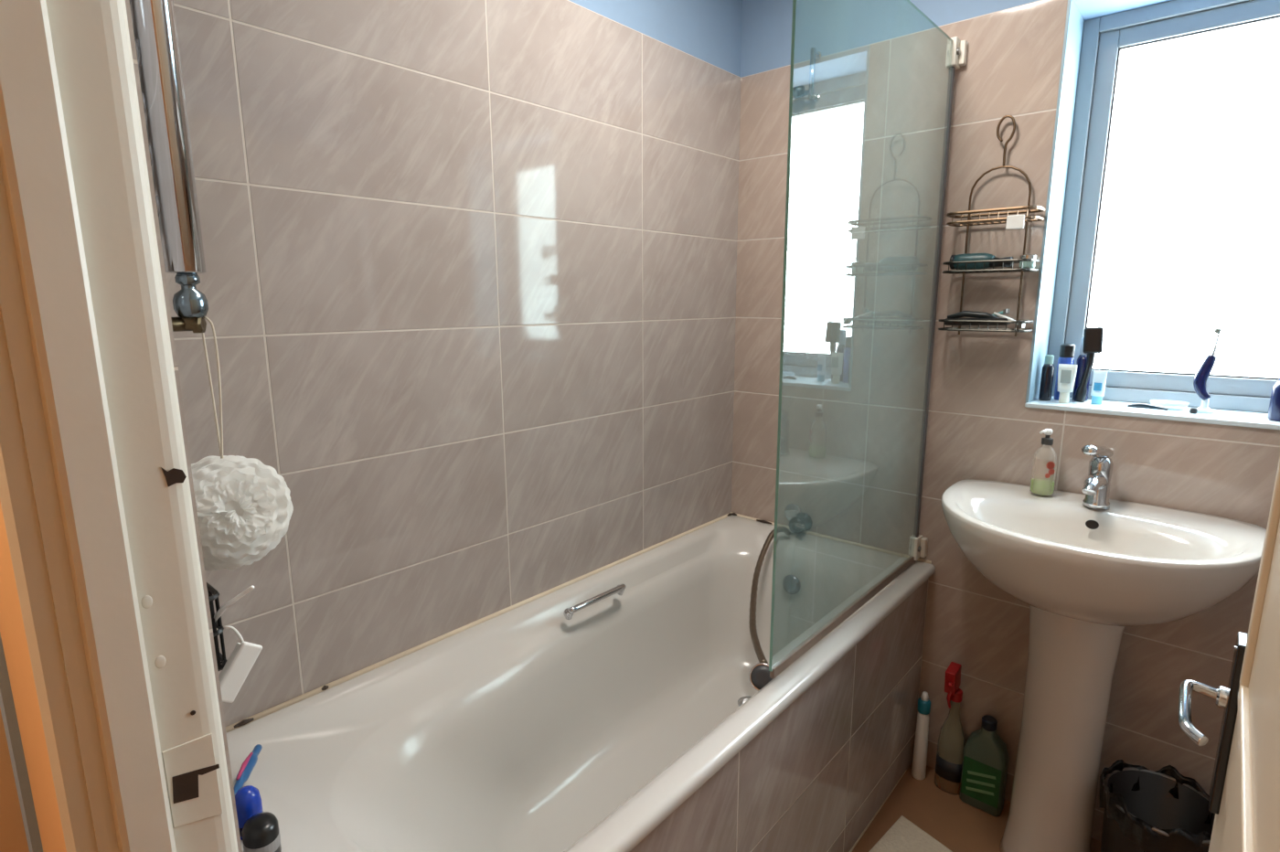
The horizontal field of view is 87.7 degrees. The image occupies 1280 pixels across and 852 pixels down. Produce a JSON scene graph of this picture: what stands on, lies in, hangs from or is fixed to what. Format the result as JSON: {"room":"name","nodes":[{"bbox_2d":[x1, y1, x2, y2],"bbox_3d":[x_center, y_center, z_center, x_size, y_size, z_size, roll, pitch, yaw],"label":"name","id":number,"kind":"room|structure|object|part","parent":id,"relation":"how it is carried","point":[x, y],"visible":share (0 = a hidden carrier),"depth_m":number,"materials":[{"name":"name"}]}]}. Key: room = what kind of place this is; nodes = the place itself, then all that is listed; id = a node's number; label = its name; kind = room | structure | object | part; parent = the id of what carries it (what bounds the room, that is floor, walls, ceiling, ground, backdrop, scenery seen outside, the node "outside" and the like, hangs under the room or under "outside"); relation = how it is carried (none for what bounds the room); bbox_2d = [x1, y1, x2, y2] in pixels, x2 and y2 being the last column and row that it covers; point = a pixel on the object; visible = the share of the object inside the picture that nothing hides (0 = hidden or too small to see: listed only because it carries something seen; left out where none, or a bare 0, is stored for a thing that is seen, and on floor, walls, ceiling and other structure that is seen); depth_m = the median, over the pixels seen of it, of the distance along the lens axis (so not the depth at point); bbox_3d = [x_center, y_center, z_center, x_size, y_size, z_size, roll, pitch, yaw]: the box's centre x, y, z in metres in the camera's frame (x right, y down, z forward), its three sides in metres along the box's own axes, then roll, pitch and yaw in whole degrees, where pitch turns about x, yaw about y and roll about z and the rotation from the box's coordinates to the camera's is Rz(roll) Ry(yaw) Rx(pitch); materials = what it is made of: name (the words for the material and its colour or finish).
{"room":"bathroom","nodes":[
{"label":"bathroom","id":0,"kind":"room"},
{"bbox_2d":[0,708,29,851],"bbox_3d":[-1.541,0.119,0.439,0.100,2.400,1.534,9,14,40],"label":"wall","id":1,"kind":"structure","parent":0,"point":[13,837],"depth_m":1.07,"materials":[{"name":"orange paint"}]},
{"bbox_2d":[0,0,242,851],"bbox_3d":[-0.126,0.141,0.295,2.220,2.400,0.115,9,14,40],"label":"door frame","id":2,"kind":"structure","parent":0,"point":[12,629],"depth_m":0.73,"materials":[{"name":"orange paint"}]},
{"bbox_2d":[0,0,238,851],"bbox_3d":[-0.448,0.251,0.582,0.130,2.080,0.070,-5,12,-26],"label":"trim","id":3,"kind":"structure","parent":2,"relation":"attached to","point":[95,495],"depth_m":0.53,"materials":[{"name":"white paint"}]},
{"bbox_3d":[-0.492,0.255,0.561,0.068,2.080,0.018,9,14,40],"label":"architrave","id":4,"kind":"part","parent":3,"relation":"part of","materials":[{"name":"brown wood"}]},
{"bbox_3d":[-0.410,0.328,0.611,0.003,0.087,0.038,9,14,40],"label":"strike plate","id":5,"kind":"part","parent":3,"relation":"part of","materials":[{"name":"white paint"}]},
{"bbox_2d":[128,0,206,274],"bbox_3d":[-0.660,-0.654,0.773,0.258,0.935,0.110,9,14,40],"label":"towel radiator","id":6,"kind":"object","parent":2,"relation":"attached to","point":[154,21],"visible":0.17,"depth_m":0.77,"materials":[{"name":"silver metal"}]},
{"bbox_2d":[170,273,208,332],"bbox_3d":[-0.576,-0.146,0.793,0.037,0.073,0.108,9,14,40],"label":"radiator valve","id":7,"kind":"object","parent":6,"relation":"attached to","point":[190,304],"visible":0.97,"depth_m":0.81,"materials":[{"name":"metal"}]},
{"bbox_2d":[191,316,293,570],"bbox_3d":[-0.563,0.024,0.892,0.154,0.339,0.155,9,14,40],"label":"bath puff","id":8,"kind":"object","parent":7,"relation":"hanging from","point":[245,508],"visible":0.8,"depth_m":0.87,"materials":[{"name":"white plastic"}]},
{"bbox_3d":[-0.549,-0.043,0.858,0.047,0.196,0.015,9,14,40],"label":"hanging cord","id":9,"kind":"part","parent":8,"relation":"part of","materials":[{"name":"white fabric"}]},
{"bbox_2d":[206,582,227,671],"bbox_3d":[-0.577,0.244,0.836,0.151,0.096,0.058,9,14,40],"label":"rack","id":10,"kind":"object","parent":2,"relation":"attached to","point":[211,591],"visible":0.11,"depth_m":0.81,"materials":[{"name":"black plastic"}]},
{"bbox_2d":[213,585,254,622],"bbox_3d":[-0.470,0.209,0.763,0.171,0.105,0.007,9,14,39],"label":"toothbrush","id":11,"kind":"object","parent":10,"relation":"in","point":[232,601],"visible":0.79,"depth_m":0.75,"materials":[{"name":"white plastic"}]},
{"bbox_2d":[218,625,262,703],"bbox_3d":[-0.493,0.287,0.809,0.021,0.091,0.060,9,14,40],"label":"brush","id":12,"kind":"object","parent":10,"relation":"hanging from","point":[237,668],"visible":0.85,"depth_m":0.80,"materials":[{"name":"plastic"}]},
{"bbox_2d":[1177,456,1279,851],"bbox_3d":[0.400,0.315,0.446,0.088,1.982,0.754,9,14,40],"label":"door","id":13,"kind":"structure","parent":2,"relation":"in","point":[1244,798],"depth_m":0.57,"materials":[{"name":"beige paint"}]},
{"bbox_3d":[0.581,0.297,0.689,0.041,0.026,0.097,9,14,40],"label":"lever handle","id":14,"kind":"part","parent":13,"relation":"part of","materials":[{"name":"silver metal"}]},
{"bbox_3d":[0.400,-0.113,0.364,0.007,0.830,0.534,9,14,40],"label":"panel moulding","id":15,"kind":"part","parent":13,"relation":"part of","materials":[{"name":"beige paint"}]},
{"bbox_2d":[0,0,742,851],"bbox_3d":[-0.235,-0.131,1.736,0.120,2.400,2.197,9,14,40],"label":"wall","id":16,"kind":"structure","parent":0,"point":[468,284],"depth_m":1.43,"materials":[{"name":"brown tile"}]},
{"bbox_2d":[225,512,931,733],"bbox_3d":[0.011,0.475,1.512,0.692,0.015,1.740,9,14,40],"label":"trim","id":17,"kind":"structure","parent":16,"relation":"attached to","point":[360,672],"depth_m":1.59,"materials":[{"name":"white plastic"}]},
{"bbox_2d":[852,762,1101,851],"bbox_3d":[-0.010,1.326,0.647,2.180,0.060,3.520,9,14,40],"label":"floor","id":18,"kind":"structure","parent":0,"point":[960,826],"depth_m":1.82,"materials":[{"name":"brown plastic"}]},
{"bbox_2d":[226,514,935,851],"bbox_3d":[0.030,0.790,1.577,0.704,0.647,1.699,9,14,40],"label":"bathtub","id":19,"kind":"object","parent":18,"relation":"on","point":[617,708],"visible":0.91,"depth_m":1.52,"materials":[{"name":"white ceramic"}]},
{"bbox_2d":[233,744,262,795],"bbox_3d":[-0.633,0.551,1.070,0.018,0.024,0.123,-2,11,-12],"label":"razor","id":20,"kind":"object","parent":19,"relation":"on","point":[248,765],"visible":0.87,"depth_m":1.06,"materials":[{"name":"blue plastic"}]},
{"bbox_2d":[234,785,263,840],"bbox_3d":[-0.561,0.550,0.953,0.037,0.071,0.037,9,14,40],"label":"bottle","id":21,"kind":"object","parent":19,"relation":"on","point":[248,799],"visible":0.57,"depth_m":0.94,"materials":[{"name":"plastic"}]},
{"bbox_2d":[241,811,281,851],"bbox_3d":[-0.519,0.565,0.912,0.049,0.056,0.044,9,14,40],"label":"shampoo bottle","id":22,"kind":"object","parent":19,"relation":"on","point":[261,832],"visible":1,"depth_m":0.90,"materials":[{"name":"plastic"}]},
{"bbox_3d":[-0.111,0.453,1.727,0.030,0.039,0.211,9,14,39],"label":"grip rail","id":23,"kind":"part","parent":19,"relation":"part of","materials":[{"name":"silver metal"}]},
{"bbox_2d":[748,662,773,691],"bbox_3d":[0.271,0.557,1.500,0.060,0.056,0.082,-2,11,-9],"label":"handset","id":24,"kind":"object","parent":19,"relation":"attached to","point":[759,676],"visible":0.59,"depth_m":1.48,"materials":[{"name":"silver metal"}]},
{"bbox_2d":[748,526,790,663],"bbox_3d":[0.351,0.443,1.866,0.089,0.136,0.646,3,11,17],"label":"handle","id":25,"kind":"object","parent":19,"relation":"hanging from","point":[757,647],"visible":0.97,"depth_m":1.86,"materials":[{"name":"metal"}]},
{"bbox_3d":[0.023,0.805,1.586,0.685,0.615,1.697,9,14,40],"label":"tiled panel","id":26,"kind":"part","parent":19,"relation":"part of","materials":[{"name":"tile"}]},
{"bbox_2d":[768,0,968,678],"bbox_3d":[0.540,-0.233,1.510,0.038,1.392,0.837,9,14,40],"label":"screen","id":27,"kind":"object","parent":19,"relation":"on","point":[956,50],"visible":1,"depth_m":1.68,"materials":[{"name":"clear glass"}]},
{"bbox_2d":[868,815,952,851],"bbox_3d":[0.616,1.115,1.550,0.504,0.012,0.282,-9,14,-40],"label":"bath mat","id":28,"kind":"object","parent":18,"relation":"on","point":[903,836],"visible":1,"depth_m":1.72,"materials":[{"name":"beige fabric"}]},
{"bbox_2d":[911,691,930,780],"bbox_3d":[0.827,0.906,1.953,0.038,0.274,0.038,9,14,40],"label":"bottle","id":29,"kind":"object","parent":18,"relation":"on","point":[921,741],"visible":1,"depth_m":1.94,"materials":[{"name":"white plastic"}]},
{"bbox_2d":[934,661,965,795],"bbox_3d":[0.882,0.860,1.892,0.078,0.387,0.065,-2,11,-9],"label":"spray bottle","id":30,"kind":"object","parent":18,"relation":"on","point":[951,743],"visible":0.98,"depth_m":1.88,"materials":[{"name":"plastic"}]},
{"bbox_2d":[959,714,1009,816],"bbox_3d":[0.956,0.931,1.844,0.106,0.266,0.061,9,14,40],"label":"bottle","id":31,"kind":"object","parent":18,"relation":"on","point":[986,758],"visible":1,"depth_m":1.82,"materials":[{"name":"green plastic"}]},
{"bbox_2d":[940,480,1266,851],"bbox_3d":[0.976,0.656,1.546,0.616,0.917,0.453,9,14,40],"label":"basin","id":32,"kind":"object","parent":18,"relation":"on","point":[1084,575],"visible":0.97,"depth_m":1.50,"materials":[{"name":"white ceramic"}]},
{"bbox_2d":[1030,428,1055,494],"bbox_3d":[0.997,0.088,1.640,0.053,0.163,0.045,9,14,40],"label":"soap dispenser","id":33,"kind":"object","parent":32,"relation":"on","point":[1041,486],"visible":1,"depth_m":1.63,"materials":[{"name":"clear plastic"}]},
{"bbox_2d":[1045,461,1055,478],"bbox_3d":[0.999,0.107,1.620,0.022,0.041,0.003,1,11,7],"label":"flower","id":34,"kind":"object","parent":33,"relation":"on","point":[1050,464],"depth_m":1.62,"materials":[{"name":"red paper"}]},
{"bbox_2d":[1081,445,1113,509],"bbox_3d":[1.043,0.116,1.532,0.134,0.156,0.054,-8,13,-36],"label":"mixer tap","id":35,"kind":"object","parent":32,"relation":"on","point":[1096,486],"visible":1,"depth_m":1.53,"materials":[{"name":"silver metal"}]},
{"bbox_3d":[1.040,0.134,1.521,0.038,0.046,0.111,9,14,40],"label":"spout","id":36,"kind":"part","parent":35,"relation":"part of","materials":[{"name":"silver metal"}]},
{"bbox_3d":[0.975,0.311,1.481,0.616,0.215,0.453,9,14,40],"label":"basin bowl","id":37,"kind":"part","parent":32,"relation":"part of","materials":[{"name":"white ceramic"}]},
{"bbox_2d":[1098,759,1215,851],"bbox_3d":[1.153,0.962,1.491,0.234,0.333,0.234,9,14,40],"label":"waste bin","id":38,"kind":"object","parent":18,"relation":"on","point":[1163,810],"visible":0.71,"depth_m":1.51,"materials":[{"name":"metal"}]},
{"bbox_2d":[731,0,1279,842],"bbox_3d":[1.172,-0.138,1.747,2.220,2.400,0.323,9,14,40],"label":"wall","id":39,"kind":"structure","parent":0,"point":[866,160],"depth_m":1.84,"materials":[{"name":"brown tile"}]},
{"bbox_2d":[784,503,812,533],"bbox_3d":[0.498,0.307,2.159,0.114,0.082,0.088,9,14,40],"label":"mixer tap","id":40,"kind":"object","parent":39,"relation":"attached to","point":[799,522],"visible":1,"depth_m":2.16,"materials":[{"name":"silver metal"}]},
{"bbox_2d":[792,47,821,101],"bbox_3d":[0.485,-1.018,1.934,0.080,0.135,0.042,1,11,9],"label":"bracket","id":41,"kind":"object","parent":39,"relation":"attached to","point":[798,91],"visible":0.99,"depth_m":1.92,"materials":[{"name":"silver metal"}]},
{"bbox_2d":[938,115,1045,336],"bbox_3d":[0.874,-0.493,1.652,0.214,0.536,0.098,9,14,40],"label":"wire caddy","id":42,"kind":"object","parent":39,"relation":"attached to","point":[1015,221],"visible":0.98,"depth_m":1.65,"materials":[{"name":"brown metal"}]},
{"bbox_2d":[944,310,1010,325],"bbox_3d":[0.861,-0.275,1.700,0.148,0.038,0.040,8,14,38],"label":"tool","id":43,"kind":"object","parent":42,"relation":"on","point":[978,315],"visible":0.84,"depth_m":1.69,"materials":[{"name":"black plastic"}]},
{"bbox_3d":[0.852,-0.281,1.704,0.123,0.027,0.016,8,14,38],"label":"comb handle","id":44,"kind":"part","parent":43,"relation":"part of","materials":[{"name":"grey plastic"}]},
{"bbox_2d":[992,308,1010,316],"bbox_3d":[0.890,-0.280,1.683,0.072,0.035,0.037,9,14,40],"label":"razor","id":45,"kind":"object","parent":43,"relation":"on","point":[1005,311],"visible":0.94,"depth_m":1.66,"materials":[{"name":"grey plastic"}]},
{"bbox_2d":[949,252,1013,269],"bbox_3d":[0.859,-0.415,1.677,0.146,0.040,0.038,9,14,40],"label":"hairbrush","id":46,"kind":"object","parent":42,"relation":"on","point":[985,256],"visible":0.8,"depth_m":1.67,"materials":[{"name":"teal plastic"}]},
{"bbox_3d":[0.892,-0.406,1.646,0.028,0.028,0.050,-10,14,-42],"label":"handle","id":47,"kind":"part","parent":46,"relation":"part of","materials":[{"name":"black plastic"}]},
{"bbox_2d":[938,319,1033,332],"bbox_3d":[0.876,-0.257,1.698,0.212,0.027,0.092,9,14,40],"label":"wire shelf","id":48,"kind":"object","parent":42,"relation":"attached to","point":[959,328],"depth_m":1.67,"materials":[{"name":"silver metal"}]},
{"bbox_2d":[941,258,1039,273],"bbox_3d":[0.876,-0.400,1.671,0.212,0.027,0.092,9,14,40],"label":"wire shelf","id":49,"kind":"object","parent":42,"relation":"attached to","point":[1016,261],"depth_m":1.64,"materials":[{"name":"silver metal"}]},
{"bbox_2d":[946,205,1045,226],"bbox_3d":[0.876,-0.519,1.649,0.214,0.028,0.094,9,14,40],"label":"wire shelf","id":50,"kind":"object","parent":42,"relation":"attached to","point":[1015,219],"depth_m":1.63,"materials":[{"name":"brown metal"}]},
{"bbox_2d":[993,311,1025,328],"bbox_3d":[0.909,-0.262,1.643,0.071,0.038,0.037,9,14,40],"label":"razor","id":51,"kind":"object","parent":42,"relation":"in","point":[1021,325],"visible":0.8,"depth_m":1.64,"materials":[{"name":"white plastic"}]},
{"bbox_3d":[0.909,-0.265,1.647,0.009,0.033,0.067,-10,15,-43],"label":"handle","id":52,"kind":"part","parent":51,"relation":"part of","materials":[{"name":"white plastic"}]},
{"bbox_2d":[1019,254,1036,268],"bbox_3d":[0.945,-0.401,1.623,0.036,0.032,0.036,9,14,40],"label":"pot","id":53,"kind":"object","parent":42,"relation":"on","point":[1026,264],"visible":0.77,"depth_m":1.61,"materials":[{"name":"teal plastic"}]},
{"bbox_2d":[1019,261,1035,268],"bbox_3d":[0.945,-0.395,1.624,0.034,0.020,0.034,9,14,40],"label":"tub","id":54,"kind":"object","parent":53,"relation":"in","point":[1026,264],"depth_m":1.61,"materials":[{"name":"clear plastic"}]},
{"bbox_3d":[0.945,-0.411,1.621,0.036,0.012,0.036,9,14,40],"label":"lid","id":55,"kind":"part","parent":53,"relation":"part of","materials":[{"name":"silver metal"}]},
{"bbox_2d":[1024,0,1279,429],"bbox_3d":[1.309,-0.502,1.539,0.594,0.953,0.306,9,14,40],"label":"window","id":56,"kind":"structure","parent":39,"relation":"in","point":[1170,231],"depth_m":1.61,"materials":[{"name":"white plastic"}]},
{"bbox_2d":[1038,354,1054,400],"bbox_3d":[1.061,-0.126,1.735,0.028,0.118,0.028,9,14,40],"label":"bottle","id":57,"kind":"object","parent":56,"relation":"on","point":[1048,368],"visible":1,"depth_m":1.73,"materials":[{"name":"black plastic"}]},
{"bbox_2d":[1053,343,1075,400],"bbox_3d":[1.111,-0.141,1.742,0.036,0.145,0.036,9,14,40],"label":"bottle","id":58,"kind":"object","parent":56,"relation":"on","point":[1066,354],"visible":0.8,"depth_m":1.72,"materials":[{"name":"blue plastic"}]},
{"bbox_2d":[1057,363,1077,403],"bbox_3d":[1.082,-0.108,1.692,0.040,0.098,0.030,9,14,40],"label":"tube","id":59,"kind":"object","parent":56,"relation":"on","point":[1066,373],"visible":1,"depth_m":1.68,"materials":[{"name":"white plastic"}]},
{"bbox_2d":[1072,336,1090,401],"bbox_3d":[1.153,-0.149,1.730,0.034,0.165,0.034,9,14,40],"label":"mouthwash bottle","id":60,"kind":"object","parent":56,"relation":"on","point":[1082,358],"visible":0.47,"depth_m":1.72,"materials":[{"name":"blue plastic"}]},
{"bbox_2d":[1074,326,1104,402],"bbox_3d":[1.145,-0.156,1.695,0.050,0.192,0.024,9,14,40],"label":"brush","id":61,"kind":"object","parent":56,"relation":"on","point":[1093,337],"visible":1,"depth_m":1.68,"materials":[{"name":"black plastic"}]},
{"bbox_3d":[1.139,-0.127,1.705,0.035,0.130,0.024,9,14,40],"label":"brush handle","id":62,"kind":"part","parent":61,"relation":"part of","materials":[{"name":"black plastic"}]},
{"bbox_2d":[1090,370,1107,405],"bbox_3d":[1.152,-0.098,1.673,0.028,0.085,0.029,9,14,40],"label":"toothpaste tube","id":63,"kind":"object","parent":56,"relation":"on","point":[1099,379],"visible":1,"depth_m":1.67,"materials":[{"name":"plastic"}]},
{"bbox_2d":[1093,382,1101,391],"bbox_3d":[1.143,-0.098,1.662,0.017,0.020,0.003,10,14,42],"label":"print","id":64,"kind":"object","parent":63,"relation":"on","point":[1097,386],"depth_m":1.66},
{"bbox_2d":[1127,403,1168,410],"bbox_3d":[1.210,-0.047,1.587,0.078,0.013,0.014,7,13,34],"label":"comb","id":65,"kind":"object","parent":56,"relation":"on","point":[1135,405],"visible":1,"depth_m":1.58,"materials":[{"name":"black plastic"}]},
{"bbox_3d":[1.310,-0.040,1.626,0.594,0.012,0.306,9,14,40],"label":"sill","id":66,"kind":"part","parent":56,"relation":"part of","materials":[{"name":"white paint"}]},
{"bbox_2d":[1149,399,1189,410],"bbox_3d":[1.269,-0.050,1.598,0.076,0.018,0.053,9,14,40],"label":"soap dish","id":67,"kind":"object","parent":56,"relation":"on","point":[1171,405],"visible":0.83,"depth_m":1.58,"materials":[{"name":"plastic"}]},
{"bbox_3d":[1.348,-0.517,1.581,0.424,0.785,0.008,9,14,40],"label":"frosted pane","id":68,"kind":"part","parent":56,"relation":"part of","materials":[{"name":"white glass"}]},
{"bbox_2d":[1189,407,1197,414],"bbox_3d":[1.278,-0.035,1.538,0.014,0.012,0.014,9,14,40],"label":"cap","id":69,"kind":"object","parent":56,"relation":"on","point":[1194,410],"visible":1,"depth_m":1.53,"materials":[{"name":"black plastic"}]},
{"bbox_2d":[1193,328,1221,414],"bbox_3d":[1.309,-0.127,1.534,0.046,0.194,0.038,9,14,40],"label":"electric toothbrush","id":70,"kind":"object","parent":56,"relation":"on","point":[1200,381],"visible":0.99,"depth_m":1.53,"materials":[{"name":"blue plastic"}]},
{"bbox_3d":[1.305,-0.112,1.540,0.035,0.106,0.024,9,14,40],"label":"handle","id":71,"kind":"part","parent":70,"relation":"part of","materials":[{"name":"blue plastic"}]},
{"bbox_2d":[1267,379,1279,421],"bbox_3d":[1.389,-0.067,1.432,0.046,0.112,0.046,9,14,40],"label":"blue deodorant","id":72,"kind":"object","parent":56,"relation":"on","point":[1274,410],"visible":1,"depth_m":1.43,"materials":[{"name":"blue plastic"}]}
]}

